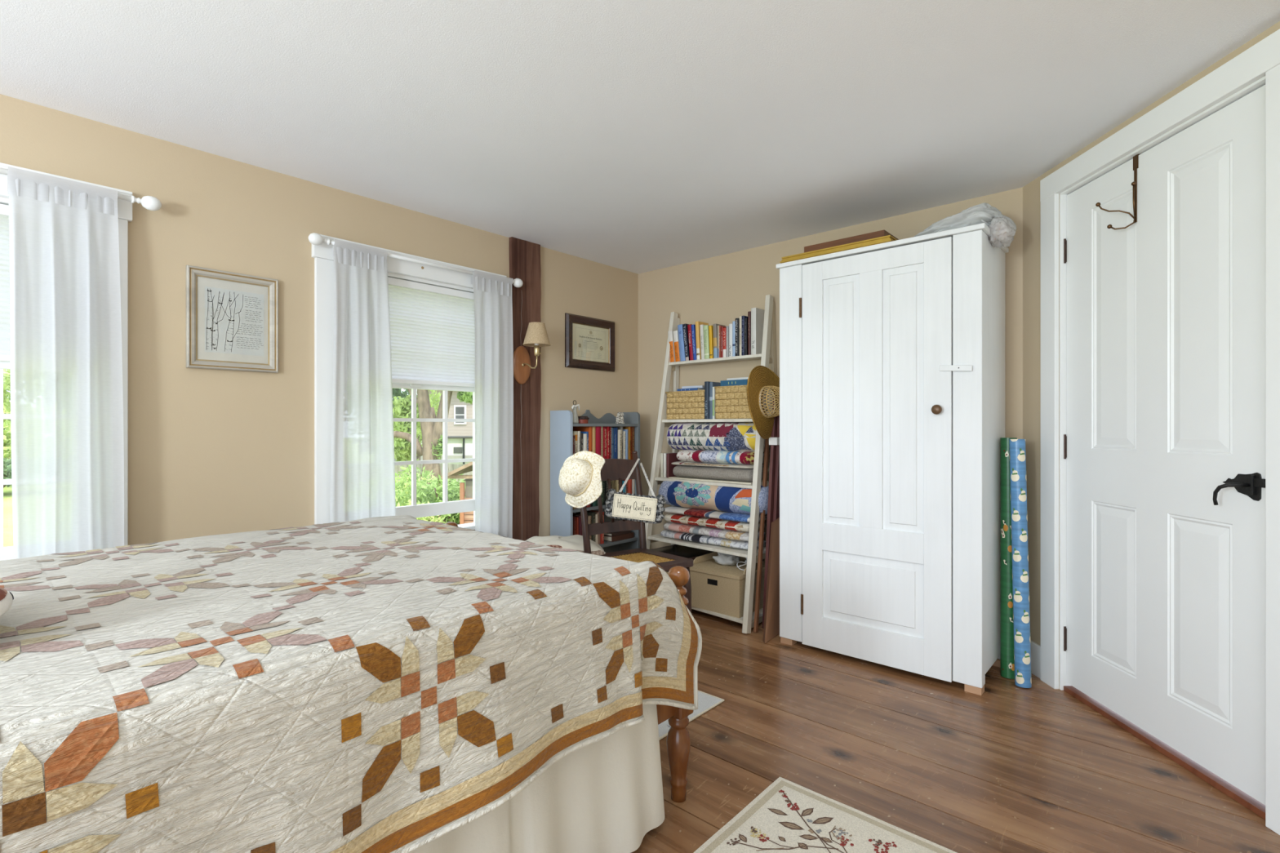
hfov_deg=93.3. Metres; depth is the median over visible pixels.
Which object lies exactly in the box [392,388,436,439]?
tree
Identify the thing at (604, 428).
book
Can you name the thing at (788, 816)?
floral rug
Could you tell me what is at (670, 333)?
book
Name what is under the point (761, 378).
straw hat
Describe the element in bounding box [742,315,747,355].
book
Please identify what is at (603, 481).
book
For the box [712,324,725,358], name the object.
book
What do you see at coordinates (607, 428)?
book
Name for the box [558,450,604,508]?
hat
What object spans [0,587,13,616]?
pillow
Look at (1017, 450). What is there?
paper roll
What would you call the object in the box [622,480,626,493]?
book
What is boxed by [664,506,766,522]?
quilt
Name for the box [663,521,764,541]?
quilt
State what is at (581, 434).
book
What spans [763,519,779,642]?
cardboard sheet
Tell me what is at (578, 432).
book
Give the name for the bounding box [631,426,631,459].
book
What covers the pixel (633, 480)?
book
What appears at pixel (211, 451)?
wall
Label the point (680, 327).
book
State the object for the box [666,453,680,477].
book
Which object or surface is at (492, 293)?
sheer curtain
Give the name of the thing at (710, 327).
book
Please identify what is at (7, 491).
ground
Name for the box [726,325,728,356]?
book
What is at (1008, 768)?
floor
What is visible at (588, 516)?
book
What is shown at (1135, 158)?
hook
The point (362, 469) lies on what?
sheer curtain
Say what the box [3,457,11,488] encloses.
shrub
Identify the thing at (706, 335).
book
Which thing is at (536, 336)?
wall lamp
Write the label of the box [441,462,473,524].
house
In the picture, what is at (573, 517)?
book
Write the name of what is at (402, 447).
tree
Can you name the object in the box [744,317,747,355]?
book
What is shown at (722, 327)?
book
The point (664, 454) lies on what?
book
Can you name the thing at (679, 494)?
quilt
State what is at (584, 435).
book
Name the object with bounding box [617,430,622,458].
book
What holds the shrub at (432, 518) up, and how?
on the ground
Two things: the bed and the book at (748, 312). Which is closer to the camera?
the bed
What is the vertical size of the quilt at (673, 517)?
0.061 m
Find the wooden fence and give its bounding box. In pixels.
[394,463,472,486]
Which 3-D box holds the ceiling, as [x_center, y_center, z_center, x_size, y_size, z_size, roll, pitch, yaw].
[-0.042,-1.200,0.817,4.950,0.200,5.565,0,0,42]
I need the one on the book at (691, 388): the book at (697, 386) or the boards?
the book at (697, 386)
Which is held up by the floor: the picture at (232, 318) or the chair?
the chair
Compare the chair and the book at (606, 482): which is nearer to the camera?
the chair
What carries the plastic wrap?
on the storage box
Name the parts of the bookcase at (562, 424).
panel, shelf, panel, scalloped rail, shelf, shelf, panel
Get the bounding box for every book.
[573,426,591,451]
[573,431,577,453]
[573,431,580,452]
[573,435,575,453]
[573,514,582,535]
[573,516,574,535]
[574,516,576,534]
[576,511,595,542]
[576,516,578,534]
[580,431,588,451]
[580,433,582,451]
[582,433,586,450]
[587,511,599,544]
[587,515,591,539]
[589,510,604,543]
[591,426,595,453]
[595,426,600,455]
[595,513,598,543]
[600,426,603,457]
[600,480,603,505]
[603,426,606,458]
[603,480,604,505]
[604,480,608,504]
[604,530,631,536]
[604,532,633,542]
[606,426,608,458]
[608,426,611,458]
[611,426,622,458]
[611,427,613,458]
[611,480,614,488]
[613,427,615,458]
[615,427,617,458]
[616,480,619,492]
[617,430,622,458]
[622,426,631,459]
[622,429,627,459]
[622,431,625,458]
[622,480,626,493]
[622,480,627,493]
[627,479,631,494]
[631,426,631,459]
[631,426,634,459]
[631,479,635,493]
[660,452,673,477]
[663,453,666,477]
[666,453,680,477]
[667,330,675,362]
[673,330,680,361]
[676,387,704,391]
[677,324,685,361]
[681,385,704,388]
[682,324,689,360]
[687,324,693,360]
[691,324,697,359]
[695,321,708,359]
[699,324,705,359]
[702,324,710,359]
[704,381,718,419]
[708,325,713,358]
[709,382,720,418]
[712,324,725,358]
[712,386,715,418]
[717,325,719,357]
[719,325,726,357]
[720,326,726,357]
[720,379,747,386]
[723,328,726,357]
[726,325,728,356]
[727,377,748,380]
[728,324,732,356]
[732,320,735,356]
[735,318,739,355]
[739,315,742,355]
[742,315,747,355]
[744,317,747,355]
[747,311,751,355]
[751,307,764,354]
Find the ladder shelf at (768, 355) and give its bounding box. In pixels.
[644,294,777,634]
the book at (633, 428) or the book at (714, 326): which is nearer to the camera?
the book at (714, 326)
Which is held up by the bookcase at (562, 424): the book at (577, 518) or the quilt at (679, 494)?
the book at (577, 518)
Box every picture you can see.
[186,264,278,373]
[650,544,712,560]
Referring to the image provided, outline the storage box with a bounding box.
[689,551,764,617]
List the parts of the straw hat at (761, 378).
hat cord, openwork crown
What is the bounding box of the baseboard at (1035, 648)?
[1030,640,1040,679]
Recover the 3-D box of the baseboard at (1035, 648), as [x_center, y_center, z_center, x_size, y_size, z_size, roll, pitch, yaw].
[1.750,1.030,2.691,0.014,0.140,0.136,0,0,1]
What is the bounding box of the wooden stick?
[753,438,768,632]
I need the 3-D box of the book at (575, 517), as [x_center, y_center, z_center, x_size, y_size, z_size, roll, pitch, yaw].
[-0.450,0.650,3.734,0.148,0.194,0.021,0,0,42]
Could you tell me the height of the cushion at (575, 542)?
0.179 m
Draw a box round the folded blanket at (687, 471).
[672,465,763,481]
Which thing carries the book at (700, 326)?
on the ladder shelf at (768, 355)
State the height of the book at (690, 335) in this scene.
0.237 m
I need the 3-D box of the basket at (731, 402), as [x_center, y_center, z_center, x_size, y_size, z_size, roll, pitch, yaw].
[0.606,-0.145,3.666,0.283,0.200,0.141,0,0,42]
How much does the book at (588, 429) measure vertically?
0.237 m
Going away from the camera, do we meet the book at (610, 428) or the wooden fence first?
the book at (610, 428)
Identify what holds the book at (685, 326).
on the ladder shelf at (768, 355)
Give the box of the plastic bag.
[914,202,1016,248]
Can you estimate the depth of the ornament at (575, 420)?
3.70 m
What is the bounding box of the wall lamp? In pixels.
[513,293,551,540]
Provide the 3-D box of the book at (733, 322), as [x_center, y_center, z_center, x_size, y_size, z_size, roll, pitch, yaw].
[0.613,-0.534,3.738,0.018,0.218,0.128,0,0,42]
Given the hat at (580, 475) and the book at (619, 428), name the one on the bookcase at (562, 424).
the book at (619, 428)
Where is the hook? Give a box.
[1095,154,1139,229]
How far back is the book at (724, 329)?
3.73 m
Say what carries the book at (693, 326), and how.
on the ladder shelf at (768, 355)
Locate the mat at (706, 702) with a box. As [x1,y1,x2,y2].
[657,690,724,740]
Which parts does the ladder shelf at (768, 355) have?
rail, rail, shelf, shelf, shelf, shelf, shelf, rail, rail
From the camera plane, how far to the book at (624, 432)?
4.01 m
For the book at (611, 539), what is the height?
0.034 m
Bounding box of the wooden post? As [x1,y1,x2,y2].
[509,236,541,541]
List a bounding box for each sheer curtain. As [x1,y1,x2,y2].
[7,166,124,559]
[329,239,395,523]
[471,270,513,538]
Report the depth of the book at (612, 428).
3.93 m
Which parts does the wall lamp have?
cord, cord, oval plate, arm, lamp shade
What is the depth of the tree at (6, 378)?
16.53 m
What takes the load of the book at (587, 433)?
on the bookcase at (562, 424)
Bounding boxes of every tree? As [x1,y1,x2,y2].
[3,368,11,460]
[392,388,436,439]
[392,390,441,462]
[393,388,472,485]
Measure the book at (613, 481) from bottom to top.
0.173 m
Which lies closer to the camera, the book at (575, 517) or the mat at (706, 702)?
the mat at (706, 702)
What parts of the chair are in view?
post, rail, crest rail, post, cane seat, seat frame, leg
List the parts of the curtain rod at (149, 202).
rod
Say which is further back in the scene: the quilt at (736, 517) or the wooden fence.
the wooden fence
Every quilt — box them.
[0,515,702,852]
[657,480,768,515]
[660,529,765,550]
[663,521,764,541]
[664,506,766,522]
[664,513,764,532]
[666,422,771,452]
[671,461,763,468]
[676,449,764,465]
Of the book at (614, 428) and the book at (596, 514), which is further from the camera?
the book at (614, 428)
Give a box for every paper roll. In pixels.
[1000,437,1017,679]
[1008,439,1031,688]
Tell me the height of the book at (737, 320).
0.232 m
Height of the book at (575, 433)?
0.201 m
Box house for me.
[428,390,472,435]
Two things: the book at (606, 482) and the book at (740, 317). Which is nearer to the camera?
the book at (740, 317)
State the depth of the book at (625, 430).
4.02 m
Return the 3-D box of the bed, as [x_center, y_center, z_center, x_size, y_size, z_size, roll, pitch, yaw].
[-1.091,0.625,1.379,1.327,0.950,2.288,0,0,42]
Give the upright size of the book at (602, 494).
0.176 m
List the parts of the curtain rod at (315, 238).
rod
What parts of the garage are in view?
panel, post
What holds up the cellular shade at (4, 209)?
attached to the window at (124, 207)
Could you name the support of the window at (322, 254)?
in the wall at (211, 451)
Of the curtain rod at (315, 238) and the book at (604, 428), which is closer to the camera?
the curtain rod at (315, 238)
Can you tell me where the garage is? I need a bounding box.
[394,435,472,464]
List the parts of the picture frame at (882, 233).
gold picture frame, gold picture frame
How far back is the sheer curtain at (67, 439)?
2.06 m
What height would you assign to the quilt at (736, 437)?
0.174 m
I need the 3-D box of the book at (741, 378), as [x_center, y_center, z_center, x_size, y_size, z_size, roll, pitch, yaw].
[0.622,-0.285,3.658,0.160,0.013,0.101,0,0,42]
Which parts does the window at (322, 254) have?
sash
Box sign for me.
[604,458,666,524]
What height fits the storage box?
0.270 m
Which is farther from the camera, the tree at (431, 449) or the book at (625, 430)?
the tree at (431, 449)
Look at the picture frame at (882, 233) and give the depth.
2.91 m
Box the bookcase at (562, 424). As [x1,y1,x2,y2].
[550,409,639,552]
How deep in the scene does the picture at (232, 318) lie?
2.48 m
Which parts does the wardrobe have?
raised panel, raised panel, door frame, raised panel, knob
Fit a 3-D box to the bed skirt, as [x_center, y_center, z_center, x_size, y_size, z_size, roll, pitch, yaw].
[-1.052,0.871,1.338,1.309,0.422,2.098,0,0,42]
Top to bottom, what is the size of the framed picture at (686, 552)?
0.024 m
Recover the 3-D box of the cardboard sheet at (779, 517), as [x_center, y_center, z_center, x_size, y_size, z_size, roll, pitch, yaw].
[0.717,0.789,3.234,0.026,0.618,0.339,0,0,36]
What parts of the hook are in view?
arm, arm, stem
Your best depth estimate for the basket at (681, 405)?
3.86 m
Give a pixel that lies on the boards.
(773, 508)
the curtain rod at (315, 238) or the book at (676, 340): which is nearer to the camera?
the curtain rod at (315, 238)
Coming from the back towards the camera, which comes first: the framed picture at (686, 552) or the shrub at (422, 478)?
the shrub at (422, 478)
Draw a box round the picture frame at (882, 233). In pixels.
[780,230,898,262]
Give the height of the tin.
0.046 m
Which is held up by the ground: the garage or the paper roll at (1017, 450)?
the garage
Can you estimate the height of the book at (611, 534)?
0.018 m
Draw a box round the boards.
[761,396,779,628]
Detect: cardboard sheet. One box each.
[762,517,779,641]
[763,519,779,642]
[764,520,779,643]
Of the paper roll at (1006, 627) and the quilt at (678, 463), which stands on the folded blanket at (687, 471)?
the quilt at (678, 463)
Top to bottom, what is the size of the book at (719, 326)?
0.202 m
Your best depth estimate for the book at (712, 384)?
3.74 m
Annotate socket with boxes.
[533,345,541,355]
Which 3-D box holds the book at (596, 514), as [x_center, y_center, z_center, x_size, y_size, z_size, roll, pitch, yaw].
[-0.325,0.650,3.862,0.153,0.194,0.021,0,0,42]
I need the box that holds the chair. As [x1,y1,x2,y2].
[573,450,693,613]
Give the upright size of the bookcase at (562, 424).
1.210 m
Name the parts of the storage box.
lid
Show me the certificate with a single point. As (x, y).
(589, 342)
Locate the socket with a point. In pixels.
(536, 348)
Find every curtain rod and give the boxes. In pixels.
[0,167,161,210]
[308,232,523,287]
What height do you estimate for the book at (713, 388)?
0.200 m
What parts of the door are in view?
lever, latch plate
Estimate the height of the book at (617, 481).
0.170 m
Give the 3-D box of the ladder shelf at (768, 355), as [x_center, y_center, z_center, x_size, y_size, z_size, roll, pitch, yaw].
[0.401,0.163,3.657,0.866,1.885,0.490,0,0,42]
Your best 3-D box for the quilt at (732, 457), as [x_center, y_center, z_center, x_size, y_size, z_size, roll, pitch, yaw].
[0.490,0.185,3.693,0.563,0.082,0.199,0,0,42]
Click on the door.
(1164, 443)
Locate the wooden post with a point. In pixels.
(524, 255)
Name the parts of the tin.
lid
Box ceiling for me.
[0,0,1279,274]
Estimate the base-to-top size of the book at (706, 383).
0.234 m
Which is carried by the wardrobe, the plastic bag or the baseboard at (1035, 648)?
the plastic bag
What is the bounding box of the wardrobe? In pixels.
[776,222,1008,695]
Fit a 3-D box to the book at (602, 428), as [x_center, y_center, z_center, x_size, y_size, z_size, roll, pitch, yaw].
[-0.298,0.109,3.905,0.148,0.244,0.026,0,0,42]
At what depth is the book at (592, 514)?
3.79 m
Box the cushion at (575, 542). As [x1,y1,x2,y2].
[524,534,605,555]
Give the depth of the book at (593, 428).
3.79 m
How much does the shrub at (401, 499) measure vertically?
1.154 m
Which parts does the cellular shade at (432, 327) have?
head rail, rail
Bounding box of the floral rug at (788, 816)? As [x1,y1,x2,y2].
[693,777,956,852]
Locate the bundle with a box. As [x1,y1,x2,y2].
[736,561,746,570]
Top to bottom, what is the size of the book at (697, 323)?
0.248 m
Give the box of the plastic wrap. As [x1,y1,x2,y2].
[712,552,740,565]
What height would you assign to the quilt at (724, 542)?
0.053 m
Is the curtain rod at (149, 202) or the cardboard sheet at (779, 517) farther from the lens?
the cardboard sheet at (779, 517)
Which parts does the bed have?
rail, post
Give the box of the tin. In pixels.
[577,416,589,423]
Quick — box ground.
[3,451,458,546]
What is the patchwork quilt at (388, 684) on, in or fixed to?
on the bed
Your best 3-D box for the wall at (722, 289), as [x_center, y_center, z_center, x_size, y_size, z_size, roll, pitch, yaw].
[0.944,0.000,3.585,2.460,2.200,0.120,0,0,42]
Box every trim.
[1040,28,1279,835]
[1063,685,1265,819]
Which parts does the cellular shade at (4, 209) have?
head rail, rail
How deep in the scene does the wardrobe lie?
2.69 m
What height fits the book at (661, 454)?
0.155 m
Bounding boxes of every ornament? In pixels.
[571,400,579,423]
[615,412,624,423]
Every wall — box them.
[0,93,638,545]
[638,186,1022,549]
[1022,21,1279,689]
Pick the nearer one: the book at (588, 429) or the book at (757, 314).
the book at (757, 314)
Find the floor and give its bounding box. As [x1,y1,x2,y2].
[631,608,1279,852]
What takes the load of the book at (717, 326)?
on the ladder shelf at (768, 355)
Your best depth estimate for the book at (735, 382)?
3.62 m
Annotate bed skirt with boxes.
[410,704,664,852]
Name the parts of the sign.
cloth panel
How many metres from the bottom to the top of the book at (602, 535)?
0.201 m
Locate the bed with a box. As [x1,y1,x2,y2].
[444,521,693,803]
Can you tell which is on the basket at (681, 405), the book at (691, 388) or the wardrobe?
the book at (691, 388)
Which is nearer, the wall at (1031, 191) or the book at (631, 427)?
the wall at (1031, 191)
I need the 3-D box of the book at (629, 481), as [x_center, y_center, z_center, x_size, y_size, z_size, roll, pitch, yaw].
[-0.119,0.410,4.102,0.153,0.182,0.036,0,0,42]
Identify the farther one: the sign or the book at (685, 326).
the book at (685, 326)
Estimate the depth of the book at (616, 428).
3.95 m
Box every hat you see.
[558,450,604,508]
[746,365,779,439]
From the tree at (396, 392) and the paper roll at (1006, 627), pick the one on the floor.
the paper roll at (1006, 627)
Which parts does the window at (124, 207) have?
sash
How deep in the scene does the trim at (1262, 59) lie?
1.97 m
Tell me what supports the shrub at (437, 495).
on the ground
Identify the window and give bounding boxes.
[0,162,133,560]
[311,234,506,530]
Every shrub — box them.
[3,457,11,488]
[395,464,465,516]
[395,472,435,506]
[396,498,447,523]
[416,475,465,524]
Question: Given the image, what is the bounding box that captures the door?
[1063,84,1265,805]
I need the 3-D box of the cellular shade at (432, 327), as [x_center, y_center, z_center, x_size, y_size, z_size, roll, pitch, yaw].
[-1.150,-0.479,3.120,0.032,0.521,0.810,0,0,42]
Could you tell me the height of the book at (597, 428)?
0.246 m
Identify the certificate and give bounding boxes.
[564,312,614,371]
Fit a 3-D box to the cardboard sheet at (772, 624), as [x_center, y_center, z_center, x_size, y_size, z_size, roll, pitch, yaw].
[0.728,0.789,3.208,0.023,0.618,0.363,0,0,36]
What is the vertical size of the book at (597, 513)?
0.200 m
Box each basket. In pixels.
[665,390,705,419]
[714,384,751,418]
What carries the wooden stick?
on the floor
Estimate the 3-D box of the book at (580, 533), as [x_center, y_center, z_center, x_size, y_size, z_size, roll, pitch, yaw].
[-0.417,0.649,3.764,0.154,0.198,0.028,0,0,42]
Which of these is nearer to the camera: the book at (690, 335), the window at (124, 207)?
the window at (124, 207)
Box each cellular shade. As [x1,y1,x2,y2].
[0,203,9,361]
[387,276,475,387]
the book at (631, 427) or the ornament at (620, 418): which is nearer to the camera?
the ornament at (620, 418)
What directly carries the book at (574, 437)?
on the bookcase at (562, 424)
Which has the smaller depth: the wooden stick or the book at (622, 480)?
the wooden stick
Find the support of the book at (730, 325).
on the ladder shelf at (768, 355)

